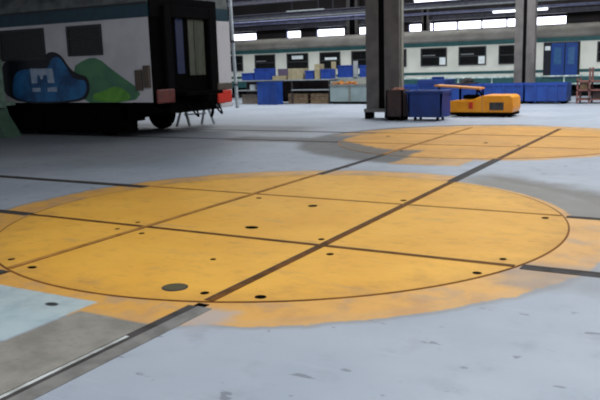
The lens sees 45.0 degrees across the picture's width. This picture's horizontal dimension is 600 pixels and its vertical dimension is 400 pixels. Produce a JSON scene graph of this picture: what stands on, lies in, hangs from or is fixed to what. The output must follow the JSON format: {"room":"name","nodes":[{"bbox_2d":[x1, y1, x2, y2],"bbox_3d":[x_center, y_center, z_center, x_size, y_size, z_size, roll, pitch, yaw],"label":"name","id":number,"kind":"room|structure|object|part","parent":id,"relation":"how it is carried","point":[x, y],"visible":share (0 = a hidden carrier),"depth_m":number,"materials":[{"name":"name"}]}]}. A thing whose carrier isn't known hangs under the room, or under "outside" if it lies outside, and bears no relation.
{"room":"train repair depot","nodes":[
{"label":"train repair depot","id":0,"kind":"room"},
{"bbox_2d":[229,14,364,23],"bbox_3d":[-3.923,-8.819,36.281,16.800,0.067,0.070,4,12,29],"label":"ceiling pipe","id":1,"kind":"object","parent":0,"point":[357,14],"visible":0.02,"depth_m":34.06,"materials":[{"name":"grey metal"}]},
{"bbox_2d":[0,91,599,399],"bbox_3d":[-5.546,-1.377,17.663,71.000,0.200,52.000,4,12,29],"label":"floor","id":2,"kind":"structure","parent":0,"point":[516,333],"depth_m":4.81,"materials":[{"name":"paint"}]},
{"bbox_2d":[0,269,10,274],"bbox_3d":[-4.698,1.381,2.071,0.132,0.004,9.210,4,12,29],"label":"rail","id":3,"kind":"object","parent":2,"relation":"on","point":[1,271],"visible":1,"depth_m":5.97,"materials":[{"name":"grey metal"}]},
{"bbox_2d":[0,59,21,137],"bbox_3d":[-7.867,-2.667,18.957,1.030,2.000,0.730,4,12,29],"label":"jack","id":4,"kind":"object","parent":2,"relation":"on","point":[8,129],"visible":1,"depth_m":18.86,"materials":[{"name":"green metal"}]},
{"bbox_3d":[-7.742,-2.549,19.126,0.200,0.100,0.360,4,12,29],"label":"lifting arm","id":5,"kind":"part","parent":4,"relation":"part of"},
{"bbox_2d":[0,209,32,215],"bbox_3d":[-8.013,-0.194,11.110,11.210,0.004,0.140,4,12,29],"label":"rail","id":6,"kind":"object","parent":2,"relation":"on","point":[1,211],"visible":1,"depth_m":8.51,"materials":[{"name":"grey metal"}]},
{"bbox_2d":[0,175,147,187],"bbox_3d":[-7.030,-0.544,12.843,11.198,0.004,0.165,4,12,29],"label":"rail","id":7,"kind":"object","parent":2,"relation":"on","point":[1,176],"visible":1,"depth_m":10.79,"materials":[{"name":"grey metal"}]},
{"bbox_2d":[0,303,211,399],"bbox_3d":[-2.901,1.514,1.066,0.198,0.005,9.200,4,12,29],"label":"rail","id":8,"kind":"object","parent":2,"relation":"on","point":[59,376],"visible":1,"depth_m":4.14,"materials":[{"name":"grey metal"}]},
{"bbox_2d":[0,0,232,135],"bbox_3d":[-7.945,-4.042,21.029,13.208,3.945,3.292,4,12,29],"label":"coach","id":9,"kind":"object","parent":2,"relation":"on","point":[105,67],"visible":0.99,"depth_m":17.98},
{"bbox_3d":[-7.230,-4.023,18.789,1.660,0.720,0.017,4,12,29],"label":"pane","id":10,"kind":"part","parent":9,"relation":"part of","materials":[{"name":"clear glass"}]},
{"bbox_3d":[-5.269,-3.898,17.693,1.100,0.660,0.017,4,12,29],"label":"pane","id":11,"kind":"part","parent":9,"relation":"part of","materials":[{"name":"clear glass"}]},
{"bbox_3d":[-3.161,-2.451,17.066,0.060,0.330,0.640,4,12,29],"label":"buffer plate","id":12,"kind":"part","parent":9,"relation":"part of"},
{"bbox_3d":[-2.931,-3.743,17.608,0.030,1.320,0.280,4,12,29],"label":"vestibule panel","id":13,"kind":"part","parent":9,"relation":"part of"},
{"bbox_3d":[-2.603,-3.832,18.175,0.040,1.370,0.640,4,12,29],"label":"door","id":14,"kind":"part","parent":9,"relation":"part of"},
{"bbox_3d":[-2.594,-3.825,18.136,0.015,1.330,0.140,4,12,29],"label":"door post","id":15,"kind":"part","parent":9,"relation":"part of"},
{"bbox_3d":[-2.540,-2.667,18.000,0.470,0.080,1.480,4,12,29],"label":"gangway plate","id":16,"kind":"part","parent":9,"relation":"part of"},
{"bbox_3d":[-2.030,-3.773,19.274,0.040,1.920,0.580,4,12,29],"label":"corner panel","id":17,"kind":"part","parent":9,"relation":"part of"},
{"bbox_3d":[-2.020,-2.521,19.188,0.220,0.090,0.550,4,12,29],"label":"step plate","id":18,"kind":"part","parent":9,"relation":"part of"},
{"bbox_3d":[-1.995,-2.744,19.123,0.060,0.330,0.640,4,12,29],"label":"buffer plate","id":19,"kind":"part","parent":9,"relation":"part of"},
{"bbox_2d":[22,133,333,141],"bbox_3d":[-7.572,-1.839,19.926,19.210,0.004,0.132,4,12,29],"label":"rail","id":20,"kind":"object","parent":2,"relation":"on","point":[22,133],"visible":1,"depth_m":17.25,"materials":[{"name":"grey metal"}]},
{"bbox_2d":[176,110,214,125],"bbox_3d":[-3.038,-2.548,21.033,0.850,0.750,1.022,4,12,29],"label":"trestle","id":21,"kind":"object","parent":2,"relation":"on","point":[203,113],"visible":0.24,"depth_m":20.93,"materials":[{"name":"grey metal"}]},
{"bbox_3d":[-3.459,-2.473,20.833,0.270,0.698,0.060,-5,11,-19],"label":"leg","id":22,"kind":"part","parent":21,"relation":"part of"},
{"bbox_3d":[-3.272,-2.478,20.830,0.249,0.696,0.060,3,11,23],"label":"leg","id":23,"kind":"part","parent":21,"relation":"part of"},
{"bbox_3d":[-2.825,-2.563,21.218,0.207,0.693,0.060,0,11,10],"label":"leg","id":24,"kind":"part","parent":21,"relation":"part of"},
{"bbox_2d":[228,0,238,107],"bbox_3d":[-2.751,-7.480,28.748,0.366,7.604,0.185,4,12,29],"label":"pipe","id":25,"kind":"object","parent":2,"relation":"on","point":[229,1],"visible":0.96,"depth_m":28.97,"materials":[{"name":"metal"}]},
{"bbox_2d":[242,94,257,103],"bbox_3d":[-2.004,-4.558,32.566,1.104,0.423,0.550,4,12,29],"label":"carton","id":26,"kind":"object","parent":2,"relation":"on","point":[246,98],"visible":0.52,"depth_m":32.39,"materials":[{"name":"brown cardboard"}]},
{"bbox_2d":[145,128,370,132],"bbox_3d":[-6.579,-2.190,21.663,19.210,0.004,0.132,4,12,29],"label":"rail","id":27,"kind":"object","parent":2,"relation":"on","point":[145,128],"visible":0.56,"depth_m":18.57,"materials":[{"name":"grey metal"}]},
{"bbox_2d":[256,82,282,104],"bbox_3d":[-1.299,-4.614,31.281,0.960,0.960,0.600,4,12,29],"label":"plastic bin","id":28,"kind":"object","parent":2,"relation":"on","point":[268,93],"visible":0.99,"depth_m":31.05,"materials":[{"name":"blue plastic"}]},
{"bbox_2d":[0,174,569,302],"bbox_3d":[-0.198,0.165,7.902,5.900,0.012,5.900,4,12,29],"label":"turntable","id":29,"kind":"object","parent":2,"relation":"on","point":[279,238],"visible":1,"depth_m":6.82,"materials":[{"name":"orange paint"}]},
{"bbox_3d":[-1.106,0.096,8.407,0.055,0.004,5.482,4,12,29],"label":"rail","id":30,"kind":"part","parent":29,"relation":"part of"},
{"bbox_3d":[-0.932,0.647,5.390,0.170,0.002,0.160,4,12,29],"label":"manhole lid","id":31,"kind":"part","parent":29,"relation":"part of","materials":[{"name":"grey metal"}]},
{"bbox_3d":[-0.707,0.343,7.011,5.482,0.004,0.050,4,12,29],"label":"rail","id":32,"kind":"part","parent":29,"relation":"part of","materials":[{"name":"brown metal"}]},
{"bbox_3d":[0.710,0.229,7.396,0.062,0.004,5.482,4,12,29],"label":"rail","id":33,"kind":"part","parent":29,"relation":"part of","materials":[{"name":"brown metal"}]},
{"bbox_3d":[0.311,-0.017,8.792,5.482,0.004,0.035,4,12,29],"label":"rail","id":34,"kind":"part","parent":29,"relation":"part of","materials":[{"name":"metal"}]},
{"bbox_2d":[237,78,337,103],"bbox_3d":[-0.607,-4.765,31.767,4.685,1.040,0.880,4,12,29],"label":"rack","id":35,"kind":"object","parent":2,"relation":"on","point":[295,85],"visible":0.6,"depth_m":31.67,"materials":[{"name":"grey metal"}]},
{"bbox_2d":[241,73,254,79],"bbox_3d":[-2.212,-5.540,32.475,0.630,0.320,0.570,4,12,29],"label":"plastic crate","id":36,"kind":"object","parent":35,"relation":"on","point":[245,76],"visible":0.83,"depth_m":32.22,"materials":[{"name":"blue plastic"}]},
{"bbox_2d":[250,84,256,89],"bbox_3d":[-2.046,-5.052,32.374,0.254,0.238,0.350,4,12,29],"label":"carton","id":37,"kind":"object","parent":35,"relation":"on","point":[252,86],"visible":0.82,"depth_m":32.24,"materials":[{"name":"white cardboard"}]},
{"bbox_2d":[254,68,275,79],"bbox_3d":[-1.552,-5.580,32.090,0.810,0.500,0.570,4,12,29],"label":"plastic crate","id":38,"kind":"object","parent":35,"relation":"on","point":[266,73],"visible":0.95,"depth_m":31.86,"materials":[{"name":"blue plastic"}]},
{"bbox_2d":[272,76,287,79],"bbox_3d":[-0.812,-5.352,31.666,0.654,0.163,0.450,4,12,29],"label":"carton","id":39,"kind":"object","parent":35,"relation":"on","point":[274,77],"visible":0.82,"depth_m":31.46,"materials":[{"name":"beige cardboard"}]},
{"bbox_2d":[278,69,287,75],"bbox_3d":[-0.662,-5.563,31.959,0.604,0.463,0.230,4,12,29],"label":"carton","id":40,"kind":"object","parent":35,"relation":"on","point":[281,72],"visible":0.56,"depth_m":31.86,"materials":[{"name":"purple cardboard"}]},
{"bbox_2d":[237,78,337,81],"bbox_3d":[-0.624,-5.252,31.678,4.680,0.050,0.880,4,12,29],"label":"shelf","id":41,"kind":"object","parent":35,"relation":"attached to","point":[335,79],"depth_m":31.45,"materials":[{"name":"grey metal"}]},
{"bbox_3d":[-0.339,-4.638,31.174,0.045,0.990,0.045,4,12,29],"label":"post","id":42,"kind":"part","parent":35,"relation":"part of","materials":[{"name":"grey metal"}]},
{"bbox_2d":[288,68,307,79],"bbox_3d":[-0.073,-5.455,31.281,0.704,0.463,0.550,4,12,29],"label":"carton","id":43,"kind":"object","parent":35,"relation":"on","point":[296,73],"visible":0.82,"depth_m":31.04,"materials":[{"name":"beige cardboard"}]},
{"bbox_2d":[305,70,314,78],"bbox_3d":[0.525,-5.359,30.947,0.410,0.360,0.570,4,12,29],"label":"plastic crate","id":44,"kind":"object","parent":35,"relation":"on","point":[310,74],"visible":0.8,"depth_m":30.71,"materials":[{"name":"blue plastic"}]},
{"bbox_2d":[291,88,328,90],"bbox_3d":[0.631,-4.745,31.063,1.830,0.045,0.880,4,12,29],"label":"shelf","id":45,"kind":"object","parent":35,"relation":"attached to","point":[299,89],"depth_m":31.14,"materials":[{"name":"grey metal"}]},
{"bbox_2d":[314,64,323,78],"bbox_3d":[0.825,-5.457,30.709,0.244,0.623,0.450,4,12,29],"label":"carton","id":46,"kind":"object","parent":35,"relation":"on","point":[317,67],"visible":0.88,"depth_m":30.52,"materials":[{"name":"beige cardboard"}]},
{"bbox_2d":[320,69,334,78],"bbox_3d":[1.183,-5.330,30.577,0.440,0.400,0.570,4,12,29],"label":"plastic crate","id":47,"kind":"object","parent":35,"relation":"on","point":[325,73],"visible":1,"depth_m":30.37,"materials":[{"name":"blue plastic"}]},
{"bbox_3d":[1.222,-4.523,30.305,0.045,0.990,0.045,4,12,29],"label":"post","id":48,"kind":"part","parent":35,"relation":"part of","materials":[{"name":"grey metal"}]},
{"bbox_2d":[288,93,310,103],"bbox_3d":[0.079,-4.418,31.433,0.950,0.440,0.700,4,12,29],"label":"wooden pallet","id":49,"kind":"object","parent":2,"relation":"on","point":[298,98],"visible":0.73,"depth_m":31.12,"materials":[{"name":"brown wood"}]},
{"bbox_2d":[310,93,328,103],"bbox_3d":[0.995,-4.351,30.924,0.850,0.440,0.700,4,12,29],"label":"crate","id":50,"kind":"object","parent":2,"relation":"on","point":[316,98],"visible":0.77,"depth_m":30.61,"materials":[{"name":"brown wood"}]},
{"bbox_2d":[329,78,365,103],"bbox_3d":[2.195,-4.544,30.181,1.700,1.020,0.930,4,12,29],"label":"storage container","id":51,"kind":"object","parent":2,"relation":"on","point":[339,93],"visible":0.68,"depth_m":29.89,"materials":[{"name":"metal"}]},
{"bbox_2d":[332,80,357,83],"bbox_3d":[2.147,-4.804,30.134,1.532,0.352,0.846,4,12,29],"label":"heap","id":52,"kind":"object","parent":51,"relation":"in","point":[339,82],"visible":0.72,"depth_m":30.11,"materials":[{"name":"orange"}]},
{"bbox_2d":[317,155,384,174],"bbox_3d":[0.879,-0.591,11.834,0.116,0.004,2.460,4,12,29],"label":"rail","id":53,"kind":"object","parent":2,"relation":"on","point":[377,156],"visible":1,"depth_m":11.65,"materials":[{"name":"grey metal"}]},
{"bbox_2d":[346,0,359,34],"bbox_3d":[2.982,-9.866,40.718,0.700,7.600,0.300,4,12,29],"label":"steel column","id":54,"kind":"structure","parent":2,"relation":"on","point":[352,26],"depth_m":40.55,"materials":[{"name":"grey metal"}]},
{"bbox_2d":[331,61,405,78],"bbox_3d":[2.946,-5.142,31.285,3.100,1.750,0.900,4,12,29],"label":"shelving unit","id":55,"kind":"object","parent":2,"relation":"on","point":[355,63],"visible":0.21,"depth_m":31.05,"materials":[{"name":"grey metal"}]},
{"bbox_3d":[1.486,-5.166,31.647,0.180,1.750,0.100,4,12,29],"label":"post","id":56,"kind":"part","parent":55,"relation":"part of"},
{"bbox_2d":[337,65,352,77],"bbox_3d":[2.080,-5.632,31.623,0.730,0.520,0.600,4,12,29],"label":"plastic bin","id":57,"kind":"object","parent":55,"relation":"on","point":[343,70],"visible":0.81,"depth_m":31.37,"materials":[{"name":"blue plastic"}]},
{"bbox_3d":[2.401,-5.099,31.138,0.180,1.750,0.100,4,12,29],"label":"post","id":58,"kind":"part","parent":55,"relation":"part of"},
{"bbox_2d":[359,65,365,76],"bbox_3d":[2.952,-5.558,31.139,0.630,0.500,0.600,4,12,29],"label":"plastic bin","id":59,"kind":"object","parent":55,"relation":"on","point":[362,68],"visible":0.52,"depth_m":30.97,"materials":[{"name":"blue plastic"}]},
{"bbox_3d":[2.941,-5.295,31.257,3.100,0.060,0.900,4,12,29],"label":"shelf","id":60,"kind":"part","parent":55,"relation":"part of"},
{"bbox_2d":[364,0,403,118],"bbox_3d":[2.460,-6.160,20.786,1.215,7.600,0.580,4,12,29],"label":"steel column","id":61,"kind":"structure","parent":2,"relation":"on","point":[384,19],"depth_m":20.95,"materials":[{"name":"grey metal"}]},
{"bbox_2d":[386,89,409,120],"bbox_3d":[2.788,-2.708,20.612,0.500,0.860,0.550,4,12,29],"label":"bin","id":62,"kind":"object","parent":2,"relation":"on","point":[396,100],"visible":0.86,"depth_m":20.38,"materials":[{"name":"brown plastic"}]},
{"bbox_2d":[230,22,599,93],"bbox_3d":[3.570,-6.791,36.412,38.000,3.090,2.983,4,12,29],"label":"coach","id":63,"kind":"object","parent":2,"relation":"on","point":[567,48],"visible":0.55,"depth_m":32.86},
{"bbox_3d":[-3.545,-7.296,38.707,1.150,0.770,0.017,4,12,29],"label":"pane","id":64,"kind":"part","parent":63,"relation":"part of","materials":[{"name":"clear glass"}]},
{"bbox_3d":[-1.823,-7.169,37.749,1.200,0.770,0.017,4,12,29],"label":"pane","id":65,"kind":"part","parent":63,"relation":"part of","materials":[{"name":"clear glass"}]},
{"bbox_3d":[-0.122,-7.044,36.802,1.200,0.770,0.017,4,12,29],"label":"pane","id":66,"kind":"part","parent":63,"relation":"part of","materials":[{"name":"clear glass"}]},
{"bbox_2d":[292,56,302,58],"bbox_3d":[-0.137,-7.243,36.750,0.650,0.170,0.015,4,12,29],"label":"blind","id":67,"kind":"object","parent":63,"relation":"hanging from","point":[293,57],"depth_m":36.73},
{"bbox_3d":[1.491,-6.926,35.904,1.100,0.770,0.017,4,12,29],"label":"pane","id":68,"kind":"part","parent":63,"relation":"part of","materials":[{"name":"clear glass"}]},
{"bbox_2d":[325,57,336,59],"bbox_3d":[1.523,-7.008,35.849,0.650,0.120,0.015,4,12,29],"label":"blind","id":69,"kind":"object","parent":63,"relation":"hanging from","point":[326,58],"depth_m":35.84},
{"bbox_3d":[3.038,-6.812,35.042,1.150,0.770,0.017,4,12,29],"label":"pane","id":70,"kind":"part","parent":63,"relation":"part of","materials":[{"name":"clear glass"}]},
{"bbox_3d":[6.155,-6.583,33.307,1.200,0.770,0.017,4,12,29],"label":"pane","id":71,"kind":"part","parent":63,"relation":"part of","materials":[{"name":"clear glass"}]},
{"bbox_2d":[439,57,445,64],"bbox_3d":[6.523,-6.361,33.122,0.280,0.330,0.015,4,12,29],"label":"blind","id":72,"kind":"object","parent":63,"relation":"hanging from","point":[442,60],"depth_m":33.11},
{"bbox_3d":[7.725,-6.468,32.433,1.200,0.770,0.017,4,12,29],"label":"pane","id":73,"kind":"part","parent":63,"relation":"part of","materials":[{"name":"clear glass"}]},
{"bbox_2d":[478,56,484,63],"bbox_3d":[8.093,-6.246,32.248,0.280,0.330,0.015,4,12,29],"label":"blind","id":74,"kind":"object","parent":63,"relation":"hanging from","point":[481,59],"depth_m":32.24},
{"bbox_3d":[9.229,-6.357,31.596,1.050,0.770,0.017,4,12,29],"label":"pane","id":75,"kind":"part","parent":63,"relation":"part of","materials":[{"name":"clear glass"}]},
{"bbox_3d":[10.922,-5.922,30.677,0.540,1.440,0.045,4,12,29],"label":"door","id":76,"kind":"part","parent":63,"relation":"part of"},
{"bbox_3d":[10.905,-6.095,30.623,0.300,0.700,0.013,4,12,29],"label":"pane","id":77,"kind":"part","parent":63,"relation":"part of","materials":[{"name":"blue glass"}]},
{"bbox_3d":[11.406,-5.886,30.407,0.490,1.440,0.045,4,12,29],"label":"door","id":78,"kind":"part","parent":63,"relation":"part of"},
{"bbox_3d":[11.389,-6.059,30.354,0.250,0.700,0.013,4,12,29],"label":"pane","id":79,"kind":"part","parent":63,"relation":"part of","materials":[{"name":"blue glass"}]},
{"bbox_2d":[404,84,439,89],"bbox_3d":[4.865,-4.226,28.777,1.640,0.750,1.030,4,12,29],"label":"blue skip","id":80,"kind":"object","parent":2,"relation":"on","point":[407,86],"visible":0.16,"depth_m":28.25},
{"bbox_2d":[421,1,430,30],"bbox_3d":[6.722,-9.591,38.636,0.420,7.600,0.300,4,12,29],"label":"steel column","id":81,"kind":"structure","parent":2,"relation":"on","point":[425,19],"depth_m":38.53,"materials":[{"name":"grey metal"}]},
{"bbox_2d":[229,4,599,32],"bbox_3d":[9.865,-9.524,37.058,40.000,0.300,0.250,4,12,29],"label":"roof beam","id":82,"kind":"structure","parent":81,"relation":"attached to","point":[581,8],"depth_m":38.36,"materials":[{"name":"metal"}]},
{"bbox_2d":[492,8,514,12],"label":"lamp","id":83,"kind":"object","parent":82,"relation":"hanging from","point":[513,9],"depth_m":31.47,"materials":[{"name":"white"}]},
{"bbox_2d":[537,0,548,10],"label":"lamp","id":84,"kind":"object","parent":82,"relation":"hanging from","point":[544,7],"depth_m":30.66,"materials":[{"name":"white"}]},
{"bbox_2d":[405,89,452,120],"bbox_3d":[3.623,-2.665,20.325,1.120,0.829,0.840,4,12,29],"label":"bin","id":85,"kind":"object","parent":2,"relation":"on","point":[421,103],"visible":1,"depth_m":20.02,"materials":[{"name":"blue plastic"}]},
{"bbox_2d":[440,83,487,100],"bbox_3d":[6.348,-4.117,27.952,1.640,0.750,1.030,4,12,29],"label":"blue skip","id":86,"kind":"object","parent":2,"relation":"on","point":[455,94],"visible":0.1,"depth_m":27.50,"materials":[{"name":"metal"}]},
{"bbox_2d":[455,78,478,83],"bbox_3d":[6.429,-4.570,27.832,0.600,0.260,1.200,4,12,29],"label":"motor","id":87,"kind":"object","parent":86,"relation":"on","point":[465,80],"visible":0.92,"depth_m":27.55,"materials":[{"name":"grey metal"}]},
{"bbox_2d":[338,127,599,158],"bbox_3d":[3.732,-1.224,14.777,5.900,0.010,5.900,4,12,29],"label":"turntable","id":88,"kind":"object","parent":2,"relation":"on","point":[477,142],"visible":1,"depth_m":14.28,"materials":[{"name":"orange metal"}]},
{"bbox_3d":[2.824,-1.294,15.282,0.060,0.004,5.482,4,12,29],"label":"rail","id":89,"kind":"part","parent":88,"relation":"part of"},
{"bbox_3d":[3.223,-1.046,13.886,5.482,0.004,0.050,4,12,29],"label":"rail","id":90,"kind":"part","parent":88,"relation":"part of","materials":[{"name":"metal"}]},
{"bbox_3d":[4.241,-1.406,15.667,5.482,0.004,0.045,4,12,29],"label":"rail","id":91,"kind":"part","parent":88,"relation":"part of","materials":[{"name":"metal"}]},
{"bbox_3d":[4.640,-1.160,14.271,0.070,0.004,5.482,4,12,29],"label":"rail","id":92,"kind":"part","parent":88,"relation":"part of","materials":[{"name":"brown metal"}]},
{"bbox_2d":[448,159,501,181],"bbox_3d":[2.650,-0.461,10.848,0.148,0.004,2.460,4,12,29],"label":"rail","id":93,"kind":"object","parent":2,"relation":"on","point":[486,164],"visible":1,"depth_m":10.71,"materials":[{"name":"grey metal"}]},
{"bbox_2d":[434,84,520,116],"bbox_3d":[5.192,-2.946,21.312,2.380,0.928,0.940,4,12,29],"label":"tractor","id":94,"kind":"object","parent":2,"relation":"on","point":[502,105],"visible":0.97,"depth_m":20.86,"materials":[{"name":"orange metal"}]},
{"bbox_3d":[5.072,-3.049,21.372,0.400,0.120,0.400,4,12,29],"label":"seat","id":95,"kind":"part","parent":94,"relation":"part of","materials":[{"name":"black leather"}]},
{"bbox_3d":[5.600,-2.671,20.619,0.400,0.220,0.022,4,12,29],"label":"vent panel","id":96,"kind":"part","parent":94,"relation":"part of","materials":[{"name":"grey metal"}]},
{"bbox_2d":[404,75,599,84],"bbox_3d":[10.256,-4.371,28.140,14.060,0.953,0.070,4,12,29],"label":"guard rail","id":97,"kind":"object","parent":2,"relation":"on","point":[563,76],"visible":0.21,"depth_m":29.17,"materials":[{"name":"metal"}]},
{"bbox_3d":[10.243,-4.807,28.060,14.000,0.067,0.070,4,12,29],"label":"handrail","id":98,"kind":"part","parent":97,"relation":"part of","materials":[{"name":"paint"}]},
{"bbox_2d":[483,83,524,103],"bbox_3d":[7.752,-4.014,27.171,1.460,0.750,1.030,4,12,29],"label":"blue skip","id":99,"kind":"object","parent":2,"relation":"on","point":[490,88],"visible":0.52,"depth_m":26.67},
{"bbox_2d":[514,0,537,82],"bbox_3d":[8.546,-7.542,27.278,0.750,7.600,0.350,4,12,29],"label":"steel column","id":100,"kind":"structure","parent":2,"relation":"on","point":[525,42],"depth_m":27.41,"materials":[{"name":"grey metal"}]},
{"bbox_2d":[226,0,306,6],"bbox_3d":[5.361,-8.597,29.090,40.000,0.300,0.300,4,12,29],"label":"roof beam","id":101,"kind":"structure","parent":100,"relation":"attached to","point":[234,2],"depth_m":33.24,"materials":[{"name":"metal"}]},
{"bbox_2d":[525,82,571,103],"bbox_3d":[9.068,-3.917,26.438,1.480,0.750,1.030,4,12,29],"label":"blue skip","id":102,"kind":"object","parent":2,"relation":"on","point":[535,92],"visible":1,"depth_m":26.02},
{"bbox_2d":[520,264,599,277],"bbox_3d":[4.447,0.721,4.174,6.210,0.004,0.140,4,12,29],"label":"rail","id":103,"kind":"object","parent":2,"relation":"on","point":[525,267],"visible":1,"depth_m":5.53,"materials":[{"name":"grey metal"}]},
{"bbox_2d":[566,216,599,219],"bbox_3d":[5.442,0.370,5.915,6.210,0.004,0.099,4,12,29],"label":"rail","id":104,"kind":"object","parent":2,"relation":"on","point":[576,217],"visible":1,"depth_m":7.34,"materials":[{"name":"grey metal"}]},
{"bbox_2d":[576,67,599,103],"bbox_3d":[10.528,-4.054,25.570,1.310,1.250,0.760,4,12,29],"label":"rack","id":105,"kind":"object","parent":2,"relation":"on","point":[590,88],"visible":0.98,"depth_m":25.54,"materials":[{"name":"red metal"}]},
{"bbox_3d":[9.817,-3.862,25.606,0.060,0.900,0.060,4,12,29],"label":"post","id":106,"kind":"part","parent":105,"relation":"part of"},
{"bbox_2d":[580,83,588,88],"bbox_3d":[10.138,-4.063,25.755,0.254,0.223,0.500,4,12,29],"label":"carton","id":107,"kind":"object","parent":105,"relation":"on","point":[582,85],"visible":0.79,"depth_m":25.54,"materials":[{"name":"brown cardboard"}]},
{"bbox_2d":[577,88,599,90],"bbox_3d":[10.532,-3.907,25.597,1.310,0.050,0.760,4,12,29],"label":"shelf","id":108,"kind":"object","parent":105,"relation":"attached to","point":[589,89],"depth_m":25.42,"materials":[{"name":"red metal"}]},
{"bbox_2d":[578,80,599,81],"bbox_3d":[10.523,-4.201,25.543,1.310,0.050,0.760,4,12,29],"label":"shelf","id":109,"kind":"object","parent":105,"relation":"attached to","point":[578,80],"depth_m":25.40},
{"bbox_2d":[578,98,599,99],"bbox_3d":[10.541,-3.582,25.657,1.310,0.050,0.760,4,12,29],"label":"shelf","id":110,"kind":"object","parent":105,"relation":"attached to","point":[578,98],"depth_m":25.53,"materials":[{"name":"red metal"}]},
{"bbox_3d":[10.160,-4.008,25.380,0.060,1.250,0.060,4,12,29],"label":"post","id":111,"kind":"part","parent":105,"relation":"part of","materials":[{"name":"red metal"}]},
{"bbox_3d":[10.502,-4.129,25.978,0.060,1.250,0.060,4,12,29],"label":"post","id":112,"kind":"part","parent":105,"relation":"part of","materials":[{"name":"metal"}]},
{"bbox_2d":[593,91,599,98],"bbox_3d":[10.693,-3.713,25.509,0.604,0.253,0.500,4,12,29],"label":"carton","id":113,"kind":"object","parent":105,"relation":"on","point":[596,94],"visible":0.96,"depth_m":25.39,"materials":[{"name":"brown cardboard"}]},
{"bbox_2d":[228,0,515,20],"bbox_3d":[6.829,-8.649,31.720,40.000,0.220,0.250,4,12,29],"label":"roof beam","id":114,"kind":"structure","parent":0,"point":[449,2],"depth_m":34.21,"materials":[{"name":"metal"}]},
{"bbox_2d":[228,0,555,21],"bbox_3d":[8.427,-9.304,34.504,40.000,0.076,0.080,4,12,29],"label":"ceiling pipe","id":115,"kind":"object","parent":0,"point":[538,0],"visible":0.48,"depth_m":36.24,"materials":[{"name":"metal"}]},
{"bbox_2d":[227,0,599,40],"bbox_3d":[7.122,-9.728,39.315,71.000,7.600,0.300,4,12,29],"label":"wall","id":116,"kind":"structure","parent":0,"point":[593,16],"depth_m":41.99,"materials":[{"name":"metal"}]},
{"bbox_2d":[234,33,255,40],"bbox_3d":[-3.474,-10.158,45.255,1.900,0.500,0.150,4,12,29],"label":"window","id":117,"kind":"structure","parent":116,"relation":"in","point":[245,36],"depth_m":45.26,"materials":[{"name":"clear glass"}]},
{"bbox_2d":[287,30,300,37],"bbox_3d":[-0.335,-9.928,43.508,1.000,0.500,0.150,4,12,29],"label":"window","id":118,"kind":"structure","parent":116,"relation":"in","point":[290,34],"depth_m":43.58,"materials":[{"name":"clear glass"}]},
{"bbox_2d":[317,28,344,35],"bbox_3d":[1.823,-9.769,42.306,1.850,0.500,0.150,4,12,29],"label":"window","id":119,"kind":"structure","parent":116,"relation":"in","point":[333,31],"depth_m":42.37,"materials":[{"name":"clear glass"}]},
{"bbox_2d":[360,27,365,33],"bbox_3d":[3.327,-9.659,41.469,1.100,0.500,0.150,4,12,29],"label":"window","id":120,"kind":"structure","parent":116,"relation":"in","point":[362,29],"depth_m":41.37,"materials":[{"name":"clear glass"}]},
{"bbox_2d":[409,23,432,31],"bbox_3d":[6.641,-9.415,39.624,1.400,0.500,0.150,4,12,29],"label":"window","id":121,"kind":"structure","parent":116,"relation":"in","point":[412,27],"depth_m":39.80,"materials":[{"name":"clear glass"}]},
{"bbox_2d":[433,21,456,29],"bbox_3d":[7.831,-9.328,38.962,1.330,0.500,0.150,4,12,29],"label":"window","id":122,"kind":"structure","parent":116,"relation":"in","point":[438,25],"depth_m":39.00,"materials":[{"name":"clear glass"}]},
{"bbox_2d":[457,20,480,28],"bbox_3d":[8.986,-9.243,38.319,1.320,0.500,0.150,4,12,29],"label":"window","id":123,"kind":"structure","parent":116,"relation":"in","point":[473,23],"depth_m":38.37,"materials":[{"name":"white glass"}]},
{"bbox_2d":[482,18,506,27],"bbox_3d":[10.128,-9.159,37.683,1.300,0.500,0.150,4,12,29],"label":"window","id":124,"kind":"structure","parent":116,"relation":"in","point":[490,22],"depth_m":37.72,"materials":[{"name":"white glass"}]},
{"bbox_2d":[507,18,514,25],"bbox_3d":[11.327,-9.071,37.015,1.450,0.500,0.150,4,12,29],"label":"window","id":125,"kind":"structure","parent":116,"relation":"in","point":[510,21],"depth_m":37.29,"materials":[{"name":"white glass"}]},
{"bbox_2d":[537,15,566,24],"bbox_3d":[12.613,-8.976,36.299,1.500,0.500,0.150,4,12,29],"label":"window","id":126,"kind":"structure","parent":116,"relation":"in","point":[560,19],"depth_m":36.31,"materials":[{"name":"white glass"}]},
{"bbox_2d":[229,2,599,26],"bbox_3d":[8.970,-9.307,35.479,40.000,0.100,0.200,4,12,29],"label":"roof beam","id":127,"kind":"structure","parent":0,"point":[584,3],"depth_m":36.82,"materials":[{"name":"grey metal"}]},
{"bbox_3d":[-5.699,-9.069,16.372,71.600,0.200,52.300,4,12,29],"label":"ceiling","id":128,"kind":"structure","parent":0,"visible":0},
{"bbox_2d":[286,2,324,11],"bbox_3d":[0.214,-11.035,35.901,2.100,3.387,0.160,4,12,29],"label":"lamp","id":129,"kind":"object","parent":128,"relation":"hanging from","point":[318,2],"visible":0.47,"depth_m":36.02,"materials":[{"name":"white metal"}]},
{"bbox_2d":[413,0,442,1],"bbox_3d":[7.545,-10.803,32.928,5.000,3.187,0.160,4,12,29],"label":"lamp","id":130,"kind":"object","parent":128,"relation":"hanging from","point":[413,0],"visible":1,"depth_m":34.12,"materials":[{"name":"white"}]}
]}

